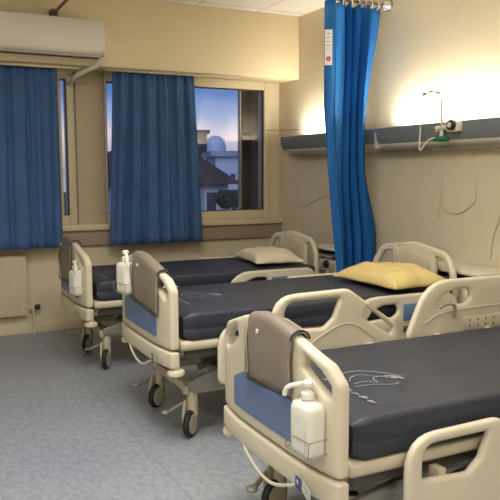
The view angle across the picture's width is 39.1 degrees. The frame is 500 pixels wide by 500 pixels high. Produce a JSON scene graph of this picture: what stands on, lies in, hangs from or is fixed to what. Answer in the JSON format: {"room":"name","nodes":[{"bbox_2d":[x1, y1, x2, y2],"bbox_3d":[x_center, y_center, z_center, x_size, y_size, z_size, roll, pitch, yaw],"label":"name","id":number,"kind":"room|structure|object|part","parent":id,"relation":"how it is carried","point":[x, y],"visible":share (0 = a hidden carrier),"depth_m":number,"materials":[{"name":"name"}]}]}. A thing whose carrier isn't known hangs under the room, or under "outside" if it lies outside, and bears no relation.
{"room":"hospital room","nodes":[
{"label":"hospital room","id":0,"kind":"room"},
{"bbox_2d":[0,71,278,324],"bbox_3d":[-2.451,-0.693,6.072,6.276,3.140,0.160,-3,7,-26],"label":"wall","id":1,"kind":"structure","parent":0,"point":[43,280],"depth_m":6.66,"materials":[{"name":"paint"}]},
{"bbox_2d":[0,255,39,334],"bbox_3d":[-2.524,0.434,5.973,1.442,0.722,0.068,-3,7,-26],"label":"radiator","id":2,"kind":"object","parent":1,"relation":"attached to","point":[13,268],"visible":1,"depth_m":6.16,"materials":[{"name":"metal"}]},
{"bbox_2d":[0,255,24,256],"bbox_3d":[-2.574,0.081,5.913,1.315,0.007,0.050,-3,7,-26],"label":"grille","id":3,"kind":"object","parent":2,"relation":"attached to","point":[8,255],"depth_m":6.16,"materials":[{"name":"metal"}]},
{"bbox_3d":[-2.574,0.348,5.943,1.335,0.530,0.060,-3,7,-26],"label":"panel","id":4,"kind":"part","parent":2,"relation":"part of","materials":[{"name":"metal"}]},
{"bbox_2d":[0,318,120,335],"bbox_3d":[-2.455,0.729,6.130,6.176,0.100,0.014,-3,7,-26],"label":"baseboard","id":5,"kind":"structure","parent":1,"relation":"attached to","point":[61,324],"depth_m":6.41,"materials":[{"name":"paint"}]},
{"bbox_2d":[57,70,76,224],"bbox_3d":[-2.513,-0.893,5.980,2.005,1.413,0.145,-3,7,-26],"label":"window","id":6,"kind":"structure","parent":1,"relation":"in","point":[70,217],"depth_m":6.35,"materials":[{"name":"paint"}]},
{"bbox_2d":[74,71,105,223],"bbox_3d":[-1.460,-0.924,6.431,0.252,1.375,0.043,-3,7,-26],"label":"pier","id":7,"kind":"object","parent":1,"relation":"attached to","point":[88,88],"visible":0.95,"depth_m":6.41,"materials":[{"name":"paint"}]},
{"bbox_2d":[63,223,280,245],"bbox_3d":[-2.446,-0.059,6.022,6.176,0.140,0.058,-3,7,-26],"label":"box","id":8,"kind":"object","parent":1,"relation":"attached to","point":[95,237],"visible":0.31,"depth_m":7.06,"materials":[{"name":"paint"}]},
{"bbox_2d":[62,217,282,231],"bbox_3d":[-2.438,-0.155,5.994,6.176,0.057,0.098,-3,7,-26],"label":"sill","id":9,"kind":"structure","parent":1,"relation":"attached to","point":[216,222],"depth_m":6.99,"materials":[{"name":"paint"}]},
{"bbox_2d":[103,73,269,222],"bbox_3d":[-0.598,-1.002,6.930,1.715,1.413,0.145,-3,7,-26],"label":"window","id":10,"kind":"structure","parent":1,"relation":"in","point":[262,88],"depth_m":7.16,"materials":[{"name":"paint"}]},
{"bbox_2d":[241,91,250,208],"bbox_3d":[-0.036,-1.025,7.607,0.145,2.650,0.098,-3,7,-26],"label":"window frame","id":11,"kind":"structure","parent":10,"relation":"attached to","point":[245,95],"depth_m":7.55,"materials":[{"name":"metal"}]},
{"bbox_2d":[251,91,257,208],"bbox_3d":[0.138,-1.092,7.526,0.200,1.600,0.185,-3,7,-26],"label":"trim","id":12,"kind":"structure","parent":1,"relation":"attached to","point":[254,94],"depth_m":7.49,"materials":[{"name":"black metal"}]},
{"bbox_2d":[0,0,298,83],"bbox_3d":[-2.373,-1.828,5.670,6.176,0.595,0.403,-3,7,-26],"label":"wall","id":13,"kind":"structure","parent":0,"point":[140,35],"depth_m":6.33,"materials":[{"name":"paint"}]},
{"bbox_2d":[0,62,78,69],"bbox_3d":[-3.237,-1.459,5.173,3.950,0.021,0.040,-3,7,-26],"label":"track","id":14,"kind":"object","parent":13,"relation":"attached to","point":[1,63],"visible":1,"depth_m":5.88,"materials":[{"name":"metal"}]},
{"bbox_2d":[0,65,62,249],"bbox_3d":[-2.442,-0.746,5.721,1.771,1.548,0.087,-3,7,-26],"label":"window curtain","id":15,"kind":"object","parent":14,"relation":"hanging from","point":[30,174],"visible":0.98,"depth_m":5.99,"materials":[{"name":"blue fabric"}]},
{"bbox_2d":[0,11,104,59],"bbox_3d":[-1.679,-1.727,5.682,0.978,0.302,0.213,-3,7,-26],"label":"air conditioner","id":16,"kind":"object","parent":13,"relation":"attached to","point":[20,33],"visible":0.9,"depth_m":5.62,"materials":[{"name":"grey plastic"}]},
{"bbox_2d":[67,58,101,85],"bbox_3d":[-1.458,-1.544,6.067,0.534,0.211,0.113,6,9,44],"label":"pipe","id":17,"kind":"object","parent":16,"relation":"attached to","point":[96,64],"visible":0.98,"depth_m":5.99,"materials":[{"name":"white plastic"}]},
{"bbox_2d":[49,0,68,15],"bbox_3d":[-0.153,-1.624,2.881,0.072,0.072,6.579,-3,7,-26],"label":"pipe","id":18,"kind":"object","parent":13,"relation":"attached to","point":[53,12],"visible":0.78,"depth_m":5.67,"materials":[{"name":"brown metal"}]},
{"bbox_2d":[105,69,239,78],"bbox_3d":[-0.690,-1.619,6.497,1.300,0.012,0.040,-3,7,-26],"label":"track","id":19,"kind":"object","parent":13,"relation":"attached to","point":[110,70],"visible":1,"depth_m":6.46,"materials":[{"name":"metal"}]},
{"bbox_2d":[110,71,202,244],"bbox_3d":[-0.861,-0.834,6.504,0.902,1.553,0.080,-3,7,-26],"label":"window curtain","id":20,"kind":"object","parent":19,"relation":"hanging from","point":[156,198],"visible":1,"depth_m":6.49,"materials":[{"name":"blue fabric"}]},
{"bbox_2d":[0,325,385,499],"bbox_3d":[-0.517,1.255,2.287,6.176,0.100,8.683,-3,7,-26],"label":"floor","id":21,"kind":"structure","parent":0,"point":[72,427],"depth_m":3.88,"materials":[{"name":"laminate"}]},
{"bbox_2d":[60,231,318,368],"bbox_3d":[-0.497,0.336,5.773,2.031,0.954,0.990,-3,7,-26],"label":"hospital bed","id":22,"kind":"object","parent":21,"relation":"on","point":[82,306],"visible":0.34,"depth_m":5.34,"materials":[{"name":"beige plastic"}]},
{"bbox_2d":[58,236,80,283],"bbox_3d":[-1.375,0.068,5.356,0.108,0.354,0.445,-3,7,-26],"label":"flap","id":23,"kind":"object","parent":22,"relation":"attached to","point":[64,258],"visible":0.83,"depth_m":5.32,"materials":[{"name":"brown"}]},
{"bbox_3d":[-1.371,0.239,5.326,0.013,0.165,0.570,-3,7,-26],"label":"blue panel","id":24,"kind":"part","parent":22,"relation":"part of","materials":[{"name":"blue plastic"}]},
{"bbox_2d":[67,260,81,295],"bbox_3d":[-1.234,0.198,5.018,0.098,0.248,0.151,-6,8,-41],"label":"sanitizer bottle","id":25,"kind":"object","parent":22,"relation":"attached to","point":[75,281],"visible":0.98,"depth_m":5.00,"materials":[{"name":"plastic"}]},
{"bbox_3d":[-1.340,0.138,5.331,0.075,0.460,0.886,-3,7,-26],"label":"footboard","id":26,"kind":"part","parent":22,"relation":"part of","materials":[{"name":"beige plastic"}]},
{"bbox_3d":[-1.342,0.420,5.361,0.083,0.088,0.892,-3,7,-26],"label":"bumper rail","id":27,"kind":"part","parent":22,"relation":"part of","materials":[{"name":"beige plastic"}]},
{"bbox_3d":[-0.592,0.523,6.053,1.700,0.050,0.044,-3,7,-26],"label":"chassis rail","id":28,"kind":"part","parent":22,"relation":"part of","materials":[{"name":"metal"}]},
{"bbox_3d":[-0.441,0.361,5.807,1.810,0.060,0.740,-3,7,-26],"label":"deck frame","id":29,"kind":"part","parent":22,"relation":"part of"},
{"bbox_3d":[-0.351,0.576,5.572,1.700,0.050,0.044,-3,7,-26],"label":"chassis rail","id":30,"kind":"part","parent":22,"relation":"part of","materials":[{"name":"metal"}]},
{"bbox_2d":[92,257,314,300],"bbox_3d":[-0.450,0.205,5.785,1.840,0.155,0.859,-3,7,-26],"label":"mattress","id":31,"kind":"object","parent":22,"relation":"on","point":[215,270],"visible":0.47,"depth_m":5.49,"materials":[{"name":"black leather"}]},
{"bbox_2d":[234,247,303,263],"bbox_3d":[0.151,0.034,6.007,0.424,0.123,0.606,-2,7,-20],"label":"pillow","id":32,"kind":"object","parent":31,"relation":"on","point":[257,255],"visible":1,"depth_m":5.80,"materials":[{"name":"beige fabric"}]},
{"bbox_3d":[-0.253,0.223,6.420,0.884,0.327,0.036,-3,7,-26],"label":"head rail","id":33,"kind":"part","parent":22,"relation":"part of","materials":[{"name":"beige plastic"}]},
{"bbox_3d":[0.171,0.316,5.577,0.884,0.327,0.036,-3,7,-26],"label":"head rail","id":34,"kind":"part","parent":22,"relation":"part of","materials":[{"name":"beige plastic"}]},
{"bbox_3d":[0.236,0.259,5.580,0.140,0.100,0.007,-3,7,-26],"label":"blue control panel","id":35,"kind":"part","parent":22,"relation":"part of","materials":[{"name":"blue plastic"}]},
{"bbox_3d":[0.361,0.030,6.174,0.009,0.272,0.356,-3,7,-26],"label":"moulded panel","id":36,"kind":"part","parent":22,"relation":"part of","materials":[{"name":"plastic"}]},
{"bbox_3d":[0.378,0.053,6.185,0.071,0.445,0.858,-3,7,-26],"label":"headboard","id":37,"kind":"part","parent":22,"relation":"part of","materials":[{"name":"beige plastic"}]},
{"bbox_2d":[121,241,457,436],"bbox_3d":[0.247,0.465,4.435,2.031,0.991,0.990,-3,7,-26],"label":"hospital bed","id":38,"kind":"object","parent":21,"relation":"on","point":[158,338],"visible":0.39,"depth_m":3.93,"materials":[{"name":"beige plastic"}]},
{"bbox_2d":[114,250,132,293],"bbox_3d":[-0.706,0.125,4.066,0.104,0.248,0.159,-6,8,-41],"label":"sanitizer bottle","id":39,"kind":"object","parent":38,"relation":"attached to","point":[123,277],"visible":0.88,"depth_m":4.03,"materials":[{"name":"plastic"}]},
{"bbox_3d":[-0.627,0.350,3.986,0.013,0.165,0.570,-3,7,-26],"label":"blue panel","id":40,"kind":"part","parent":38,"relation":"part of","materials":[{"name":"blue plastic"}]},
{"bbox_2d":[130,251,170,316],"bbox_3d":[-0.553,0.174,3.867,0.116,0.313,0.430,-3,7,-26],"label":"flap","id":41,"kind":"object","parent":38,"relation":"attached to","point":[146,269],"visible":0.91,"depth_m":3.82,"materials":[{"name":"brown"}]},
{"bbox_3d":[-0.596,0.249,3.991,0.075,0.460,0.886,-3,7,-26],"label":"footboard","id":42,"kind":"part","parent":38,"relation":"part of","materials":[{"name":"beige plastic"}]},
{"bbox_3d":[-0.598,0.531,4.021,0.083,0.088,0.892,-3,7,-26],"label":"bumper rail","id":43,"kind":"part","parent":38,"relation":"part of","materials":[{"name":"beige plastic"}]},
{"bbox_3d":[0.152,0.671,4.716,1.700,0.050,0.044,-3,7,-26],"label":"chassis rail","id":44,"kind":"part","parent":38,"relation":"part of","materials":[{"name":"metal"}]},
{"bbox_3d":[0.303,0.472,4.467,1.810,0.060,0.740,-3,7,-26],"label":"deck frame","id":45,"kind":"part","parent":38,"relation":"part of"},
{"bbox_3d":[0.393,0.724,4.236,1.700,0.050,0.044,-3,7,-26],"label":"chassis rail","id":46,"kind":"part","parent":38,"relation":"part of","materials":[{"name":"metal"}]},
{"bbox_3d":[0.150,0.536,3.864,0.713,0.328,0.036,-3,7,-26],"label":"foot rail","id":47,"kind":"part","parent":38,"relation":"part of","materials":[{"name":"beige plastic"}]},
{"bbox_2d":[164,275,451,340],"bbox_3d":[0.294,0.316,4.445,1.840,0.155,0.859,-3,7,-26],"label":"mattress","id":48,"kind":"object","parent":38,"relation":"on","point":[205,311],"visible":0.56,"depth_m":4.07,"materials":[{"name":"black leather"}]},
{"bbox_2d":[333,261,444,289],"bbox_3d":[0.911,0.146,4.556,0.464,0.136,0.666,-3,7,-27],"label":"pillow","id":49,"kind":"object","parent":48,"relation":"on","point":[396,276],"visible":0.98,"depth_m":4.37,"materials":[{"name":"yellow fabric"}]},
{"bbox_3d":[0.491,0.334,5.079,0.884,0.327,0.036,-3,7,-26],"label":"head rail","id":50,"kind":"part","parent":38,"relation":"part of","materials":[{"name":"beige plastic"}]},
{"bbox_3d":[0.980,0.370,4.240,0.140,0.100,0.007,-3,7,-26],"label":"blue control panel","id":51,"kind":"part","parent":38,"relation":"part of","materials":[{"name":"blue plastic"}]},
{"bbox_3d":[0.915,0.427,4.236,0.884,0.327,0.036,-3,7,-26],"label":"head rail","id":52,"kind":"part","parent":38,"relation":"part of","materials":[{"name":"beige plastic"}]},
{"bbox_3d":[1.105,0.141,4.834,0.009,0.272,0.356,-3,7,-26],"label":"moulded panel","id":53,"kind":"part","parent":38,"relation":"part of","materials":[{"name":"plastic"}]},
{"bbox_3d":[1.122,0.164,4.845,0.071,0.445,0.858,-3,7,-26],"label":"headboard","id":54,"kind":"part","parent":38,"relation":"part of","materials":[{"name":"beige plastic"}]},
{"bbox_2d":[310,243,336,273],"bbox_3d":[0.774,0.367,6.120,0.362,0.810,0.420,-3,7,-26],"label":"base cabinet","id":55,"kind":"object","parent":21,"relation":"on","point":[324,249],"visible":0.09,"depth_m":6.03,"materials":[{"name":"laminate"}]},
{"bbox_3d":[0.633,0.174,6.028,0.014,0.155,0.376,-3,7,-26],"label":"drawer","id":56,"kind":"part","parent":55,"relation":"part of","materials":[{"name":"laminate"}]},
{"bbox_2d":[318,251,334,256],"bbox_3d":[0.778,0.031,6.085,0.292,0.015,0.340,-3,7,-26],"label":"tray","id":57,"kind":"object","parent":55,"relation":"on","point":[329,253],"depth_m":6.07,"materials":[{"name":"metal"}]},
{"bbox_2d":[319,254,332,272],"bbox_3d":[0.625,0.411,5.842,0.153,0.743,0.240,-3,7,-26],"label":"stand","id":58,"kind":"object","parent":21,"relation":"on","point":[326,263],"visible":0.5,"depth_m":5.75,"materials":[{"name":"metal"}]},
{"bbox_3d":[0.619,0.114,5.727,0.030,0.062,0.064,-3,7,-26],"label":"clamp knob","id":59,"kind":"part","parent":58,"relation":"part of","materials":[{"name":"black plastic"}]},
{"bbox_2d":[223,275,499,499],"bbox_3d":[0.934,0.653,3.083,2.031,0.914,0.990,-3,7,-26],"label":"hospital bed","id":60,"kind":"object","parent":21,"relation":"on","point":[259,417],"visible":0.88,"depth_m":2.55,"materials":[{"name":"beige plastic"}]},
{"bbox_3d":[0.061,0.576,2.638,0.013,0.165,0.570,-3,7,-26],"label":"blue panel","id":61,"kind":"part","parent":60,"relation":"part of","materials":[{"name":"blue plastic"}]},
{"bbox_2d":[244,311,310,398],"bbox_3d":[0.089,0.374,2.597,0.106,0.276,0.365,-3,7,-26],"label":"flap","id":62,"kind":"object","parent":60,"relation":"attached to","point":[270,336],"visible":0.93,"depth_m":2.56,"materials":[{"name":"brown"}]},
{"bbox_3d":[0.089,0.758,2.673,0.083,0.088,0.892,-3,7,-26],"label":"bumper rail","id":63,"kind":"part","parent":60,"relation":"part of","materials":[{"name":"beige plastic"}]},
{"bbox_3d":[0.092,0.476,2.643,0.075,0.460,0.886,-3,7,-26],"label":"footboard","id":64,"kind":"part","parent":60,"relation":"part of","materials":[{"name":"beige plastic"}]},
{"bbox_2d":[282,379,327,459],"bbox_3d":[0.186,0.549,2.343,0.099,0.248,0.160,-4,8,-32],"label":"sanitizer bottle","id":65,"kind":"object","parent":60,"relation":"attached to","point":[307,434],"visible":0.97,"depth_m":2.29,"materials":[{"name":"plastic"}]},
{"bbox_3d":[0.413,0.346,3.323,0.713,0.328,0.036,-3,7,-26],"label":"foot rail","id":66,"kind":"part","parent":60,"relation":"part of","materials":[{"name":"beige plastic"}]},
{"bbox_2d":[311,326,499,460],"bbox_3d":[0.981,0.542,3.097,1.840,0.155,0.859,-3,7,-26],"label":"mattress","id":67,"kind":"object","parent":60,"relation":"on","point":[401,391],"visible":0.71,"depth_m":2.67,"materials":[{"name":"black leather"}]},
{"bbox_3d":[0.991,0.698,3.119,1.810,0.060,0.740,-3,7,-26],"label":"deck frame","id":68,"kind":"part","parent":60,"relation":"part of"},
{"bbox_3d":[1.080,0.874,2.880,1.700,0.050,0.044,-3,7,-26],"label":"chassis rail","id":69,"kind":"part","parent":60,"relation":"part of","materials":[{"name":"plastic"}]},
{"bbox_3d":[0.659,0.805,2.482,0.036,0.090,0.054,-3,7,-26],"label":"rail arm","id":70,"kind":"part","parent":60,"relation":"part of","materials":[{"name":"plastic"}]},
{"bbox_3d":[1.008,0.308,3.579,0.106,0.084,0.019,-3,7,-23],"label":"release lever","id":71,"kind":"part","parent":60,"relation":"part of","materials":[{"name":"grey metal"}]},
{"bbox_3d":[0.837,0.762,2.516,0.713,0.328,0.036,-3,7,-26],"label":"foot rail","id":72,"kind":"part","parent":60,"relation":"part of","materials":[{"name":"beige plastic"}]},
{"bbox_3d":[1.178,0.302,3.703,0.884,0.327,0.036,-3,7,-26],"label":"head rail","id":73,"kind":"part","parent":60,"relation":"part of","materials":[{"name":"beige plastic"}]},
{"bbox_2d":[437,260,499,302],"bbox_3d":[1.445,0.514,4.787,0.362,0.810,0.620,-3,7,-26],"label":"base cabinet","id":74,"kind":"object","parent":21,"relation":"on","point":[463,269],"visible":0.02,"depth_m":4.60,"materials":[{"name":"laminate"}]},
{"bbox_2d":[437,271,470,278],"bbox_3d":[1.449,0.179,4.752,0.292,0.015,0.540,-3,7,-26],"label":"tray","id":75,"kind":"object","parent":74,"relation":"on","point":[443,274],"depth_m":4.75,"materials":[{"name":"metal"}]},
{"bbox_3d":[1.303,0.321,4.694,0.014,0.155,0.576,-3,7,-26],"label":"drawer","id":76,"kind":"part","parent":74,"relation":"part of","materials":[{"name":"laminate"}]},
{"bbox_2d":[152,0,338,16],"bbox_3d":[-0.523,-1.766,1.950,6.176,0.100,8.683,-3,7,-26],"label":"ceiling","id":77,"kind":"structure","parent":0,"point":[297,8],"depth_m":6.36,"materials":[{"name":"tile"}]},
{"bbox_2d":[279,0,499,267],"bbox_3d":[2.242,-0.433,3.656,0.150,3.140,8.983,-3,7,-26],"label":"wall","id":78,"kind":"structure","parent":0,"point":[451,48],"depth_m":5.37,"materials":[{"name":"paint"}]},
{"bbox_2d":[271,126,324,130],"bbox_3d":[0.523,-1.167,6.750,0.082,0.026,1.167,-4,8,-34],"label":"string line","id":79,"kind":"object","parent":78,"relation":"attached to","point":[323,126],"visible":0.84,"depth_m":6.84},
{"bbox_2d":[336,0,393,11],"bbox_3d":[0.069,-1.948,5.066,2.331,0.228,0.090,-3,7,-26],"label":"curtain rod","id":80,"kind":"object","parent":78,"relation":"attached to","point":[389,4],"visible":0.98,"depth_m":5.54,"materials":[{"name":"metal"}]},
{"bbox_2d":[324,0,380,271],"bbox_3d":[0.826,-0.852,5.545,0.585,2.120,0.198,-3,7,-26],"label":"privacy curtain","id":81,"kind":"object","parent":80,"relation":"hanging from","point":[350,34],"visible":0.94,"depth_m":5.49,"materials":[{"name":"blue fabric"}]},
{"bbox_3d":[0.069,-1.880,5.073,2.330,0.028,0.028,-3,7,-26],"label":"rod","id":82,"kind":"part","parent":80,"relation":"part of","materials":[{"name":"silver metal"}]},
{"bbox_2d":[280,117,499,155],"bbox_3d":[2.219,-0.623,3.335,0.158,0.190,8.270,-3,7,-26],"label":"bedhead trunking","id":83,"kind":"object","parent":78,"relation":"attached to","point":[483,133],"visible":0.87,"depth_m":5.22,"materials":[{"name":"grey metal"}]},
{"bbox_3d":[2.254,-0.574,3.302,0.129,0.100,8.170,-3,7,-26],"label":"casing","id":84,"kind":"part","parent":83,"relation":"part of","materials":[{"name":"grey metal"}]},
{"bbox_3d":[1.408,-0.738,4.928,0.030,0.043,1.550,-3,7,-26],"label":"shelf panel","id":85,"kind":"part","parent":83,"relation":"part of","materials":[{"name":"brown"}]},
{"bbox_2d":[433,99,462,141],"bbox_3d":[1.339,-0.886,4.807,0.086,0.291,0.237,-3,7,-26],"label":"oxygen flowmeter","id":86,"kind":"object","parent":83,"relation":"attached to","point":[451,125],"visible":1,"depth_m":4.81,"materials":[{"name":"white plastic"}]},
{"bbox_2d":[419,91,445,150],"bbox_3d":[1.304,-0.907,4.947,0.088,0.414,0.260,-3,7,-26],"label":"tube","id":87,"kind":"object","parent":86,"relation":"attached to","point":[431,91],"visible":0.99,"depth_m":5.00,"materials":[{"name":"white plastic"}]},
{"bbox_3d":[1.352,-0.841,4.736,0.030,0.072,0.072,-3,7,-26],"label":"knob","id":88,"kind":"part","parent":86,"relation":"part of","materials":[{"name":"black plastic"}]},
{"bbox_2d":[440,140,476,213],"bbox_3d":[1.419,-0.509,4.970,0.166,0.521,0.360,-3,7,-26],"label":"pull cord","id":89,"kind":"object","parent":83,"relation":"hanging from","point":[455,140],"visible":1,"depth_m":4.93,"materials":[{"name":"beige plastic"}]},
{"bbox_2d":[489,213,499,258],"bbox_3d":[1.646,-0.156,4.707,0.008,0.441,0.099,-3,7,-26],"label":"cable","id":90,"kind":"object","parent":78,"relation":"attached to","point":[499,213],"visible":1,"depth_m":4.73,"materials":[{"name":"beige plastic"}]},
{"bbox_2d":[419,90,439,102],"bbox_3d":[1.260,-1.080,4.961,0.020,0.084,0.213,-3,7,-26],"label":"clip","id":91,"kind":"object","parent":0,"point":[437,92],"visible":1,"depth_m":4.94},
{"label":"outside","id":92,"kind":"structure","parent":0,"visible":0},
{"bbox_2d":[64,192,66,213],"bbox_3d":[-31.224,-6.427,152.292,440.000,0.001,440.000,-3,7,-26],"label":"ground","id":93,"kind":"structure","parent":92,"point":[65,206],"depth_m":222.68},
{"bbox_2d":[108,151,237,212],"bbox_3d":[-4.406,1.092,32.208,7.000,11.600,5.000,-2,7,-18],"label":"house","id":94,"kind":"structure","parent":93,"relation":"on","point":[213,179],"depth_m":30.51,"materials":[{"name":"paint"}]},
{"bbox_3d":[-1.675,-2.048,30.539,0.400,0.900,0.060,-2,7,-18],"label":"pane","id":95,"kind":"part","parent":94,"relation":"part of","materials":[{"name":"grey glass"}]},
{"bbox_2d":[197,130,209,156],"bbox_3d":[-5.688,-5.597,77.496,2.300,14.850,3.600,-1,6,-9],"label":"tower block","id":96,"kind":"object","parent":93,"relation":"on","point":[201,134],"visible":0.2,"depth_m":75.39,"materials":[{"name":"grey"}]},
{"bbox_2d":[207,136,225,150],"bbox_3d":[-5.318,-9.612,108.727,3.300,15.900,3.300,-3,7,-26],"label":"domed hall","id":97,"kind":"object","parent":93,"relation":"on","point":[214,143],"visible":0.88,"depth_m":106.71,"materials":[{"name":"metal"}]},
{"bbox_2d":[201,151,237,209],"bbox_3d":[-0.074,-0.820,48.579,5.800,11.750,7.000,-1,6,-9],"label":"apartment block","id":98,"kind":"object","parent":93,"relation":"on","point":[226,161],"visible":0.09,"depth_m":44.96,"materials":[{"name":"concrete"}]},
{"bbox_2d":[215,189,237,209],"bbox_3d":[-0.638,2.571,26.990,1.442,9.771,0.761,-4,8,-32],"label":"tree","id":99,"kind":"object","parent":93,"relation":"on","point":[226,199],"visible":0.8,"depth_m":26.13,"materials":[{"name":"green plant"}]}
]}

